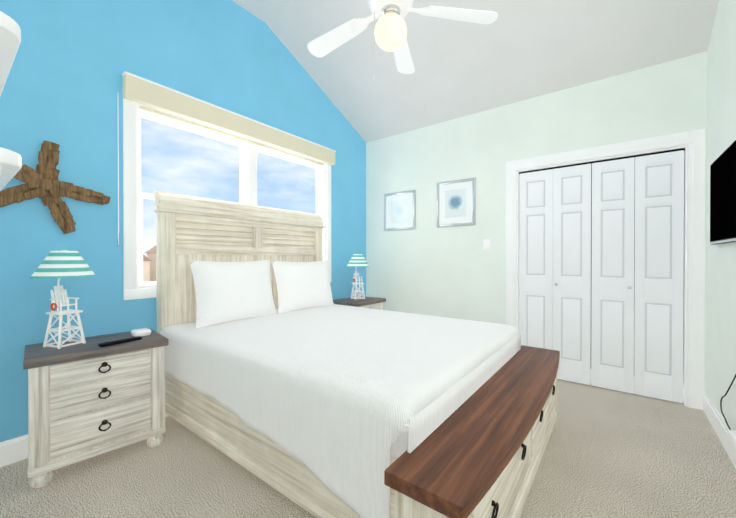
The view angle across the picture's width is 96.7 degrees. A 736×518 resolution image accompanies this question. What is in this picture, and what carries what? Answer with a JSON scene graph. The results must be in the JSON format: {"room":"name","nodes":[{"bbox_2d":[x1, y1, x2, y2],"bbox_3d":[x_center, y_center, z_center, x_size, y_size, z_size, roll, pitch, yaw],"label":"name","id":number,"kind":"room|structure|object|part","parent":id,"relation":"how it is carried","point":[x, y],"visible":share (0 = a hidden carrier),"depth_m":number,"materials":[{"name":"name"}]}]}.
{"room":"bedroom","nodes":[
{"label":"bedroom","id":0,"kind":"room"},
{"bbox_2d":[0,0,365,441],"bbox_3d":[-1.195,-0.656,3.050,0.120,3.620,3.940,0,0,37],"label":"wall","id":1,"kind":"structure","parent":0,"point":[74,61],"depth_m":2.20,"materials":[{"name":"blue paint"}]},
{"bbox_2d":[0,434,27,466],"bbox_3d":[-1.141,1.087,3.017,0.016,0.135,3.700,0,0,37],"label":"baseboard","id":2,"kind":"structure","parent":1,"relation":"attached to","point":[13,450],"depth_m":1.86,"materials":[{"name":"white wood"}]},
{"bbox_2d":[0,140,109,233],"bbox_3d":[-1.911,-0.430,1.973,0.050,0.549,0.588,0,0,37],"label":"starfish","id":3,"kind":"object","parent":1,"relation":"attached to","point":[45,185],"visible":0.92,"depth_m":1.96,"materials":[{"name":"brown wood"}]},
{"bbox_2d":[117,71,335,299],"bbox_3d":[-1.102,-0.499,3.107,0.199,1.565,2.125,0,0,37],"label":"window","id":4,"kind":"structure","parent":1,"relation":"in","point":[147,96],"depth_m":2.59,"materials":[{"name":"wood"}]},
{"bbox_3d":[-1.716,-0.618,2.247,0.014,1.050,0.013,0,0,37],"label":"cord","id":5,"kind":"part","parent":4,"relation":"part of","materials":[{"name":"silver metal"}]},
{"bbox_2d":[122,71,335,165],"bbox_3d":[-1.054,-1.186,3.085,0.100,0.190,2.096,0,0,37],"label":"shade","id":6,"kind":"object","parent":4,"relation":"attached to","point":[141,93],"depth_m":2.73,"materials":[{"name":"fabric"}]},
{"bbox_3d":[-1.134,-0.449,3.143,0.075,1.315,1.880,0,0,37],"label":"window sash","id":7,"kind":"part","parent":4,"relation":"part of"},
{"bbox_2d":[0,379,735,517],"bbox_3d":[0.156,1.208,2.027,3.520,0.100,3.940,0,0,37],"label":"floor","id":8,"kind":"structure","parent":0,"point":[609,453],"depth_m":1.74,"materials":[{"name":"beige carpet"}]},
{"bbox_2d":[23,329,168,487],"bbox_3d":[-1.615,0.829,1.968,0.434,0.660,0.624,0,0,44],"label":"nightstand","id":9,"kind":"object","parent":8,"relation":"on","point":[90,398],"visible":1,"depth_m":1.80,"materials":[{"name":"white wood"}]},
{"bbox_2d":[30,250,95,348],"bbox_3d":[-1.748,0.224,1.885,0.280,0.549,0.280,0,0,37],"label":"lamp","id":10,"kind":"object","parent":9,"relation":"on","point":[59,265],"visible":1,"depth_m":1.84,"materials":[{"name":"white paint"}]},
{"bbox_3d":[-1.748,0.026,1.884,0.280,0.154,0.280,0,0,37],"label":"lamp shade","id":11,"kind":"part","parent":10,"relation":"part of","materials":[{"name":"teal fabric"}]},
{"bbox_2d":[98,336,141,346],"bbox_3d":[-1.465,0.488,1.941,0.047,0.018,0.210,0,0,29],"label":"remote","id":12,"kind":"object","parent":9,"relation":"on","point":[104,344],"visible":1,"depth_m":1.92,"materials":[{"name":"black plastic"}]},
{"bbox_2d":[131,328,150,336],"bbox_3d":[-1.481,0.478,2.136,0.096,0.037,0.095,0,0,37],"label":"router","id":13,"kind":"object","parent":9,"relation":"on","point":[141,332],"visible":0.96,"depth_m":2.11,"materials":[{"name":"white plastic"}]},
{"bbox_2d":[154,191,559,517],"bbox_3d":[-0.117,0.328,2.336,2.458,1.659,1.865,0,0,37],"label":"bed","id":14,"kind":"object","parent":8,"relation":"on","point":[285,375],"visible":1,"depth_m":1.71,"materials":[{"name":"white fabric"}]},
{"bbox_3d":[-1.039,0.324,3.043,0.134,1.659,1.658,0,0,37],"label":"headboard","id":15,"kind":"part","parent":14,"relation":"part of","materials":[{"name":"beige wood"}]},
{"bbox_3d":[-0.184,0.667,2.392,2.043,0.300,1.530,0,0,37],"label":"mattress","id":16,"kind":"part","parent":14,"relation":"part of","materials":[{"name":"white fabric"}]},
{"bbox_3d":[0.738,0.913,1.686,0.307,0.494,1.865,0,0,37],"label":"footboard","id":17,"kind":"part","parent":14,"relation":"part of","materials":[{"name":"brown wood"}]},
{"bbox_2d":[333,296,385,309],"bbox_3d":[-0.136,0.820,3.947,0.434,0.660,0.624,0,0,37],"label":"nightstand","id":18,"kind":"object","parent":8,"relation":"on","point":[372,302],"visible":0.04,"depth_m":3.86,"materials":[{"name":"white wood"}]},
{"bbox_2d":[347,254,368,299],"bbox_3d":[-0.123,0.214,3.997,0.280,0.549,0.280,0,0,37],"label":"lamp","id":19,"kind":"object","parent":18,"relation":"on","point":[357,260],"visible":1,"depth_m":3.94,"materials":[{"name":"white paint"}]},
{"bbox_3d":[-0.123,0.017,3.997,0.280,0.154,0.280,0,0,37],"label":"lamp shade","id":20,"kind":"part","parent":19,"relation":"part of","materials":[{"name":"teal fabric"}]},
{"bbox_2d":[232,0,718,142],"bbox_3d":[0.156,-1.875,2.014,3.520,1.134,3.940,0,0,37],"label":"ceiling","id":21,"kind":"structure","parent":0,"point":[518,51],"depth_m":2.94,"materials":[{"name":"white paint"}]},
{"bbox_2d":[307,0,497,77],"bbox_3d":[0.097,-1.704,2.006,1.228,1.196,1.258,0,0,37],"label":"fan","id":22,"kind":"object","parent":21,"relation":"hanging from","point":[390,31],"visible":1,"depth_m":2.01,"materials":[{"name":"white plastic"}]},
{"bbox_3d":[0.138,-1.376,1.992,0.200,0.192,0.200,0,0,37],"label":"globe","id":23,"kind":"part","parent":22,"relation":"part of","materials":[{"name":"beige glass"}]},
{"bbox_2d":[366,51,706,399],"bbox_3d":[1.363,-0.248,3.503,3.400,2.800,0.120,0,0,37],"label":"wall","id":24,"kind":"structure","parent":0,"point":[427,266],"depth_m":3.52,"materials":[{"name":"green paint"}]},
{"bbox_2d":[384,190,415,230],"bbox_3d":[0.398,-0.609,4.149,0.460,0.485,0.022,0,0,37],"label":"picture","id":25,"kind":"object","parent":24,"relation":"attached to","point":[399,210],"visible":0.98,"depth_m":4.14,"materials":[{"name":"white paper"}]},
{"bbox_2d":[387,194,411,226],"bbox_3d":[0.400,-0.609,4.152,0.392,0.417,0.012,0,0,37],"label":"print","id":26,"kind":"object","parent":25,"relation":"attached to","point":[399,206],"depth_m":4.15},
{"bbox_2d":[437,177,475,226],"bbox_3d":[0.988,-0.629,3.698,0.455,0.520,0.022,0,0,37],"label":"picture","id":27,"kind":"object","parent":24,"relation":"attached to","point":[456,202],"visible":1,"depth_m":3.68,"materials":[{"name":"white paper"}]},
{"bbox_2d":[440,182,470,222],"bbox_3d":[0.991,-0.629,3.701,0.387,0.452,0.012,0,0,37],"label":"print","id":28,"kind":"object","parent":27,"relation":"attached to","point":[455,197],"depth_m":3.70},
{"bbox_2d":[483,239,489,249],"bbox_3d":[1.269,-0.152,3.494,0.073,0.117,0.009,0,0,37],"label":"light switch","id":29,"kind":"object","parent":24,"relation":"attached to","point":[486,244],"visible":1,"depth_m":3.49,"materials":[{"name":"white plastic"}]},
{"bbox_2d":[519,148,684,173],"bbox_3d":[2.025,-0.870,2.963,1.221,0.018,0.030,0,0,37],"label":"track","id":30,"kind":"object","parent":24,"relation":"attached to","point":[660,152],"visible":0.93,"depth_m":2.88,"materials":[{"name":"black metal"}]},
{"bbox_2d":[519,169,552,349],"bbox_3d":[1.661,0.140,3.238,0.299,2.003,0.034,0,0,37],"label":"closet door leaf","id":31,"kind":"structure","parent":30,"relation":"hanging from","point":[536,259],"depth_m":3.22,"materials":[{"name":"white wood"}]},
{"bbox_2d":[553,164,590,384],"bbox_3d":[1.889,0.140,3.040,0.299,2.003,0.071,0,0,37],"label":"closet door leaf","id":32,"kind":"structure","parent":30,"relation":"hanging from","point":[572,264],"depth_m":3.04,"materials":[{"name":"white wood"}]},
{"bbox_2d":[591,157,634,393],"bbox_3d":[2.132,0.141,2.856,0.299,2.003,0.071,0,0,37],"label":"closet door leaf","id":33,"kind":"structure","parent":30,"relation":"hanging from","point":[612,301],"depth_m":2.85,"materials":[{"name":"white wood"}]},
{"bbox_2d":[634,150,683,402],"bbox_3d":[2.383,0.142,2.687,0.299,2.003,0.034,0,0,37],"label":"closet door leaf","id":34,"kind":"structure","parent":30,"relation":"hanging from","point":[659,259],"depth_m":2.67,"materials":[{"name":"white wood"}]},
{"bbox_2d":[505,129,704,409],"bbox_3d":[2.027,0.079,2.978,1.444,2.150,0.150,0,0,37],"label":"trim","id":35,"kind":"structure","parent":24,"relation":"attached to","point":[693,142],"depth_m":2.56,"materials":[{"name":"white wood"}]},
{"bbox_2d":[706,0,735,430],"bbox_3d":[1.508,-0.647,0.988,0.120,3.620,3.940,0,0,37],"label":"wall","id":36,"kind":"structure","parent":0,"point":[721,258],"depth_m":2.14,"materials":[{"name":"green paint"}]},
{"bbox_2d":[703,392,735,468],"bbox_3d":[1.454,1.095,1.037,0.016,0.135,3.700,0,0,37],"label":"baseboard","id":37,"kind":"structure","parent":36,"relation":"attached to","point":[716,421],"depth_m":2.12,"materials":[{"name":"white wood"}]},
{"bbox_2d":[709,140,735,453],"bbox_3d":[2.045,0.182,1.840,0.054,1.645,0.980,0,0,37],"label":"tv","id":38,"kind":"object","parent":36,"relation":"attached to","point":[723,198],"visible":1,"depth_m":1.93,"materials":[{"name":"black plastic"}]},
{"bbox_3d":[2.051,-0.368,1.833,0.040,0.545,0.980,0,0,37],"label":"panel","id":39,"kind":"part","parent":38,"relation":"part of","materials":[{"name":"black plastic"}]},
{"bbox_3d":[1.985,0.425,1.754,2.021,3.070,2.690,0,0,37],"label":"cord","id":40,"kind":"part","parent":38,"relation":"part of","materials":[{"name":"black plastic"}]},
{"bbox_2d":[727,430,735,453],"bbox_3d":[1.942,0.897,1.708,0.054,0.215,0.200,0,0,37],"label":"outlet","id":41,"kind":"object","parent":36,"relation":"attached to","point":[731,438],"depth_m":1.73,"materials":[{"name":"white plastic"}]},
{"bbox_3d":[-1.050,-0.645,0.537,3.400,3.620,0.120,0,0,37],"label":"wall","id":42,"kind":"structure","parent":0,"visible":0},
{"bbox_2d":[0,11,21,190],"bbox_3d":[-0.950,-0.423,0.694,0.530,0.825,0.250,0,0,37],"label":"shelf","id":43,"kind":"object","parent":42,"relation":"attached to","point":[10,160],"visible":1,"depth_m":0.65,"materials":[{"name":"white plastic"}]},
{"label":"outside","id":44,"kind":"structure","parent":0,"visible":0},
{"bbox_2d":[143,252,146,281],"bbox_3d":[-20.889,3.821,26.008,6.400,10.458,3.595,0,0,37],"label":"house","id":45,"kind":"structure","parent":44,"point":[144,259],"depth_m":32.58,"materials":[{"name":"beige"}]},
{"bbox_2d":[147,249,152,281],"bbox_3d":[-25.223,4.010,33.646,6.400,10.011,3.239,0,0,37],"label":"house","id":46,"kind":"structure","parent":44,"point":[147,271],"depth_m":34.57,"materials":[{"name":"beige"}]},
{"bbox_2d":[151,246,155,280],"bbox_3d":[-17.408,3.587,35.805,11.582,10.838,8.857,0,0,37],"label":"house","id":47,"kind":"structure","parent":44,"point":[154,248],"depth_m":34.25,"materials":[{"name":"beige"}]}
]}

